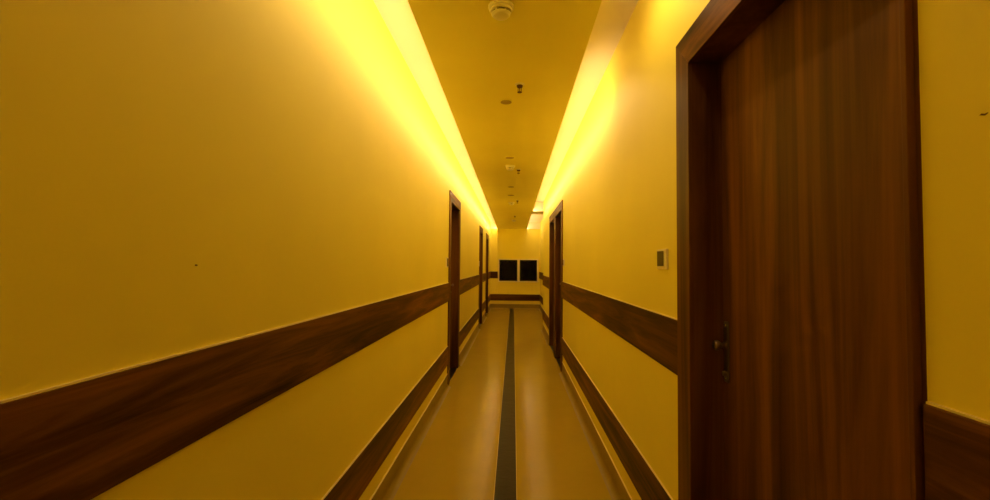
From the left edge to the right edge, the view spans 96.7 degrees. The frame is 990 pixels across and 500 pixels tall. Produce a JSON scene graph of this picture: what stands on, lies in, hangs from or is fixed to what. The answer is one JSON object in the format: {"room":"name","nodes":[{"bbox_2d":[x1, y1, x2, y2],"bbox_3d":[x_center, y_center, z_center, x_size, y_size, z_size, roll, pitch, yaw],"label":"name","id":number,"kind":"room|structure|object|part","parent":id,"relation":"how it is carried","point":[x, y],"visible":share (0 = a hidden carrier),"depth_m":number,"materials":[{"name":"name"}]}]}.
{"room":"hospital interior","nodes":[
{"label":"hospital interior","id":0,"kind":"room"},
{"bbox_2d":[0,0,490,499],"bbox_3d":[-0.592,0.171,5.127,0.170,2.680,17.400,0,-2,2],"label":"wall","id":1,"kind":"structure","parent":0,"point":[290,152],"depth_m":1.10,"materials":[{"name":"yellow paint"}]},
{"bbox_2d":[0,282,448,499],"bbox_3d":[-0.692,0.318,0.649,0.011,0.210,8.461,0,-2,2],"label":"wall rail","id":2,"kind":"object","parent":1,"relation":"attached to","point":[80,439],"visible":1,"depth_m":0.88,"materials":[{"name":"brown wood"}]},
{"bbox_2d":[321,346,447,499],"bbox_3d":[-0.698,1.012,0.626,0.011,0.204,8.461,0,-2,2],"label":"wall rail","id":3,"kind":"object","parent":1,"relation":"attached to","point":[355,479],"visible":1,"depth_m":2.42,"materials":[{"name":"brown wood"}]},
{"bbox_2d":[370,374,450,499],"bbox_3d":[-0.683,1.284,0.616,0.046,0.143,8.461,0,-2,2],"label":"baseboard","id":4,"kind":"structure","parent":1,"relation":"attached to","point":[389,485],"depth_m":3.04,"materials":[{"name":"plastic"}]},
{"bbox_2d":[447,190,460,385],"bbox_3d":[-0.567,0.434,5.369,0.163,2.172,0.982,0,-2,2],"label":"door","id":5,"kind":"structure","parent":1,"relation":"in","point":[454,203],"depth_m":5.73,"materials":[{"name":"brown wood"}]},
{"bbox_2d":[459,308,478,346],"bbox_3d":[-0.408,1.251,7.512,0.011,0.204,3.368,0,-2,2],"label":"wall rail","id":6,"kind":"object","parent":1,"relation":"attached to","point":[467,327],"visible":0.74,"depth_m":6.92,"materials":[{"name":"brown wood"}]},
{"bbox_2d":[459,322,479,365],"bbox_3d":[-0.393,1.524,7.502,0.046,0.143,3.368,0,-2,2],"label":"baseboard","id":7,"kind":"structure","parent":1,"relation":"attached to","point":[465,350],"depth_m":6.96,"materials":[{"name":"plastic"}]},
{"bbox_2d":[460,274,478,294],"bbox_3d":[-0.402,0.557,7.536,0.011,0.210,3.368,0,-2,2],"label":"wall rail","id":8,"kind":"object","parent":1,"relation":"attached to","point":[468,283],"visible":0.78,"depth_m":6.98,"materials":[{"name":"brown wood"}]},
{"bbox_2d":[478,225,482,326],"bbox_3d":[-0.386,0.584,9.688,0.163,2.172,0.933,0,-2,2],"label":"door","id":9,"kind":"structure","parent":1,"relation":"in","point":[480,227],"depth_m":10.02,"materials":[{"name":"brown wood"}]},
{"bbox_2d":[482,300,485,311],"bbox_3d":[-0.272,1.364,10.767,0.011,0.204,1.286,0,-2,2],"label":"wall rail","id":10,"kind":"object","parent":1,"relation":"attached to","point":[484,302],"visible":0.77,"depth_m":10.55,"materials":[{"name":"brown wood"}]},
{"bbox_2d":[482,311,486,322],"bbox_3d":[-0.256,1.637,10.757,0.046,0.143,1.286,0,-2,2],"label":"baseboard","id":11,"kind":"structure","parent":1,"relation":"attached to","point":[484,317],"depth_m":10.67,"materials":[{"name":"plastic"}]},
{"bbox_2d":[485,233,488,315],"bbox_3d":[-0.291,0.662,11.938,0.163,2.172,1.002,0,-2,2],"label":"door","id":12,"kind":"structure","parent":1,"relation":"in","point":[487,236],"depth_m":12.30,"materials":[{"name":"brown wood"}]},
{"bbox_2d":[393,308,611,499],"bbox_3d":[0.255,1.556,5.043,1.890,0.082,17.740,0,-2,2],"label":"floor","id":13,"kind":"structure","parent":0,"point":[507,426],"depth_m":3.54,"materials":[{"name":"plastic"}]},
{"bbox_2d":[497,300,539,303],"bbox_3d":[0.737,1.594,13.684,1.318,0.447,0.100,0,-2,2],"label":"plinth","id":14,"kind":"object","parent":13,"relation":"on","point":[498,301],"visible":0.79,"depth_m":13.63,"materials":[{"name":"yellow paint"}]},
{"bbox_2d":[408,0,601,228],"bbox_3d":[0.172,-1.063,5.137,0.921,0.200,17.400,0,-2,2],"label":"ceiling","id":15,"kind":"structure","parent":0,"point":[478,60],"depth_m":2.65,"materials":[{"name":"paint"}]},
{"bbox_2d":[488,0,513,20],"bbox_3d":[0.027,-1.049,1.938,0.112,0.050,0.112,0,-2,2],"label":"smoke detector","id":16,"kind":"object","parent":15,"relation":"attached to","point":[500,10],"visible":1,"depth_m":1.91,"materials":[{"name":"white plastic"}]},
{"bbox_2d":[499,99,512,103],"bbox_3d":[0.077,-1.032,3.067,0.096,0.006,0.096,0,-2,2],"label":"ceiling speaker","id":17,"kind":"object","parent":15,"relation":"attached to","point":[503,101],"visible":1,"depth_m":3.05,"materials":[{"name":"paint"}]},
{"bbox_2d":[501,100,511,103],"bbox_3d":[0.077,-1.030,3.067,0.077,0.002,0.077,0,-2,2],"label":"grille","id":18,"kind":"object","parent":17,"relation":"attached to","point":[502,101],"depth_m":3.05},
{"bbox_2d":[505,165,514,170],"bbox_3d":[0.173,-0.940,5.053,0.112,0.050,0.112,0,-2,2],"label":"smoke detector","id":19,"kind":"object","parent":15,"relation":"attached to","point":[508,167],"visible":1,"depth_m":5.02,"materials":[{"name":"white plastic"}]},
{"bbox_2d":[515,82,524,92],"bbox_3d":[0.156,-1.018,2.773,0.060,0.051,0.060,0,-2,2],"label":"sprinkler","id":20,"kind":"object","parent":15,"relation":"attached to","point":[519,85],"visible":1,"depth_m":2.76,"materials":[{"name":"silver metal"}]},
{"bbox_2d":[373,0,637,222],"bbox_3d":[0.279,-1.212,5.138,1.890,0.100,17.740,0,-2,2],"label":"lighting","id":21,"kind":"structure","parent":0,"point":[613,16],"depth_m":3.07,"materials":[{"name":"paint"}]},
{"bbox_2d":[527,223,539,228],"bbox_3d":[1.206,-0.757,13.771,0.422,0.200,0.050,0,-2,2],"label":"cove","id":22,"kind":"object","parent":21,"relation":"attached to","point":[530,225],"visible":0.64,"depth_m":13.75,"materials":[{"name":"paint"}]},
{"bbox_2d":[532,202,543,213],"bbox_3d":[1.019,-0.904,9.533,0.438,0.200,0.540,0,-2,2],"label":"ceiling beam","id":23,"kind":"structure","parent":21,"relation":"attached to","point":[539,206],"depth_m":9.27,"materials":[{"name":"paint"}]},
{"bbox_2d":[498,229,539,293],"bbox_3d":[0.636,0.482,13.862,1.890,2.680,0.170,0,-2,2],"label":"wall","id":24,"kind":"structure","parent":0,"point":[512,243],"depth_m":13.78,"materials":[{"name":"yellow paint"}]},
{"bbox_2d":[490,229,497,303],"bbox_3d":[-0.028,0.504,13.754,0.232,2.343,0.100,0,-2,2],"label":"wall pier","id":25,"kind":"object","parent":24,"relation":"attached to","point":[494,232],"visible":0.79,"depth_m":13.71,"materials":[{"name":"yellow paint"}]},
{"bbox_2d":[490,271,497,277],"bbox_3d":[-0.033,0.769,13.690,0.232,0.209,0.011,0,-2,2],"label":"wall rail","id":26,"kind":"object","parent":25,"relation":"attached to","point":[494,274],"visible":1,"depth_m":13.68,"materials":[{"name":"brown wood"}]},
{"bbox_2d":[491,222,496,228],"bbox_3d":[-0.028,-0.765,13.823,0.209,0.200,0.050,0,-2,2],"label":"cove","id":27,"kind":"object","parent":24,"relation":"attached to","point":[493,225],"visible":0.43,"depth_m":13.80,"materials":[{"name":"paint"}]},
{"bbox_2d":[490,304,539,308],"bbox_3d":[0.616,1.743,13.611,1.550,0.143,0.046,0,-2,2],"label":"baseboard","id":28,"kind":"structure","parent":24,"relation":"attached to","point":[498,306],"depth_m":13.62,"materials":[{"name":"plastic"}]},
{"bbox_2d":[490,294,539,300],"bbox_3d":[0.619,1.468,13.638,1.550,0.204,0.011,0,-2,2],"label":"wall rail","id":29,"kind":"object","parent":24,"relation":"attached to","point":[502,297],"visible":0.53,"depth_m":13.63,"materials":[{"name":"brown wood"}]},
{"bbox_2d":[498,259,537,281],"bbox_3d":[0.725,0.643,13.803,1.248,0.727,0.110,0,-2,2],"label":"window","id":30,"kind":"structure","parent":24,"relation":"in","point":[509,270],"depth_m":13.79,"materials":[{"name":"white glass"}]},
{"bbox_3d":[0.417,0.640,13.811,0.564,0.659,0.040,0,-2,2],"label":"sash","id":31,"kind":"part","parent":30,"relation":"part of","materials":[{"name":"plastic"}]},
{"bbox_3d":[0.417,0.640,13.812,0.540,0.635,0.006,0,-2,2],"label":"pane","id":32,"kind":"part","parent":30,"relation":"part of","materials":[{"name":"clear glass"}]},
{"bbox_3d":[1.045,0.645,13.785,0.516,0.635,0.006,0,-2,2],"label":"pane","id":33,"kind":"part","parent":30,"relation":"part of","materials":[{"name":"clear glass"}]},
{"bbox_2d":[540,219,542,307],"bbox_3d":[1.395,0.406,11.454,0.170,2.680,4.580,0,-2,2],"label":"wall","id":34,"kind":"structure","parent":0,"point":[541,222],"depth_m":13.05,"materials":[{"name":"yellow paint"}]},
{"bbox_2d":[543,0,989,499],"bbox_3d":[0.821,0.103,2.776,0.173,2.680,12.820,0,-2,2],"label":"wall","id":35,"kind":"structure","parent":0,"point":[615,181],"depth_m":1.82,"materials":[{"name":"yellow paint"}]},
{"bbox_2d":[541,324,548,344],"bbox_3d":[0.937,1.563,8.298,0.046,0.143,1.682,0,-2,2],"label":"baseboard","id":36,"kind":"structure","parent":35,"relation":"attached to","point":[544,331],"depth_m":8.12,"materials":[{"name":"plastic"}]},
{"bbox_2d":[542,309,548,328],"bbox_3d":[0.957,1.290,8.306,0.011,0.204,1.682,0,-2,2],"label":"wall rail","id":37,"kind":"object","parent":35,"relation":"attached to","point":[545,317],"visible":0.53,"depth_m":8.28,"materials":[{"name":"brown wood"}]},
{"bbox_2d":[543,275,548,288],"bbox_3d":[0.963,0.596,8.330,0.011,0.210,1.682,0,-2,2],"label":"wall rail","id":38,"kind":"object","parent":35,"relation":"attached to","point":[545,278],"visible":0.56,"depth_m":8.11,"materials":[{"name":"brown wood"}]},
{"bbox_2d":[549,210,554,354],"bbox_3d":[0.982,0.503,6.999,0.163,2.172,0.982,0,-2,2],"label":"door","id":39,"kind":"structure","parent":35,"relation":"in","point":[552,216],"depth_m":7.37,"materials":[{"name":"brown wood"}]},
{"bbox_2d":[554,200,562,371],"bbox_3d":[0.940,0.469,6.016,0.163,2.172,0.984,0,-2,2],"label":"door","id":40,"kind":"structure","parent":35,"relation":"in","point":[558,272],"depth_m":6.38,"materials":[{"name":"brown wood"}]},
{"bbox_2d":[559,362,632,499],"bbox_3d":[0.737,1.398,3.543,0.046,0.143,3.906,0,-2,2],"label":"baseboard","id":41,"kind":"structure","parent":35,"relation":"attached to","point":[614,483],"depth_m":3.14,"materials":[{"name":"plastic"}]},
{"bbox_2d":[562,337,672,499],"bbox_3d":[0.757,1.125,3.552,0.011,0.204,3.906,0,-2,2],"label":"wall rail","id":42,"kind":"object","parent":35,"relation":"attached to","point":[643,477],"visible":1,"depth_m":2.48,"materials":[{"name":"brown wood"}]},
{"bbox_2d":[562,281,677,375],"bbox_3d":[0.763,0.431,3.576,0.011,0.210,3.906,0,-2,2],"label":"wall rail","id":43,"kind":"object","parent":35,"relation":"attached to","point":[653,333],"visible":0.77,"depth_m":2.21,"materials":[{"name":"brown wood"}]},
{"bbox_2d":[657,249,667,269],"bbox_3d":[0.690,0.038,1.814,0.014,0.084,0.108,0,-2,2],"label":"controller","id":44,"kind":"object","parent":35,"relation":"attached to","point":[662,254],"visible":1,"depth_m":1.79,"materials":[{"name":"white plastic"}]},
{"bbox_2d":[676,0,926,499],"bbox_3d":[0.735,0.300,1.139,0.163,2.172,0.972,0,-2,2],"label":"door","id":45,"kind":"structure","parent":35,"relation":"in","point":[801,322],"depth_m":1.10,"materials":[{"name":"brown wood"}]},
{"bbox_3d":[0.752,0.320,1.475,0.041,0.033,0.033,0,-2,2],"label":"knob","id":46,"kind":"part","parent":45,"relation":"part of","materials":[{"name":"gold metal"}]},
{"bbox_3d":[0.776,0.341,1.473,0.007,0.203,0.028,0,-2,2],"label":"handle plate","id":47,"kind":"part","parent":45,"relation":"part of","materials":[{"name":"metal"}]},
{"bbox_2d":[924,401,989,499],"bbox_3d":[0.550,0.255,-1.491,0.011,0.210,4.287,0,-2,2],"label":"wall rail","id":48,"kind":"object","parent":35,"relation":"attached to","point":[957,443],"visible":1,"depth_m":0.61,"materials":[{"name":"brown wood"}]}
]}

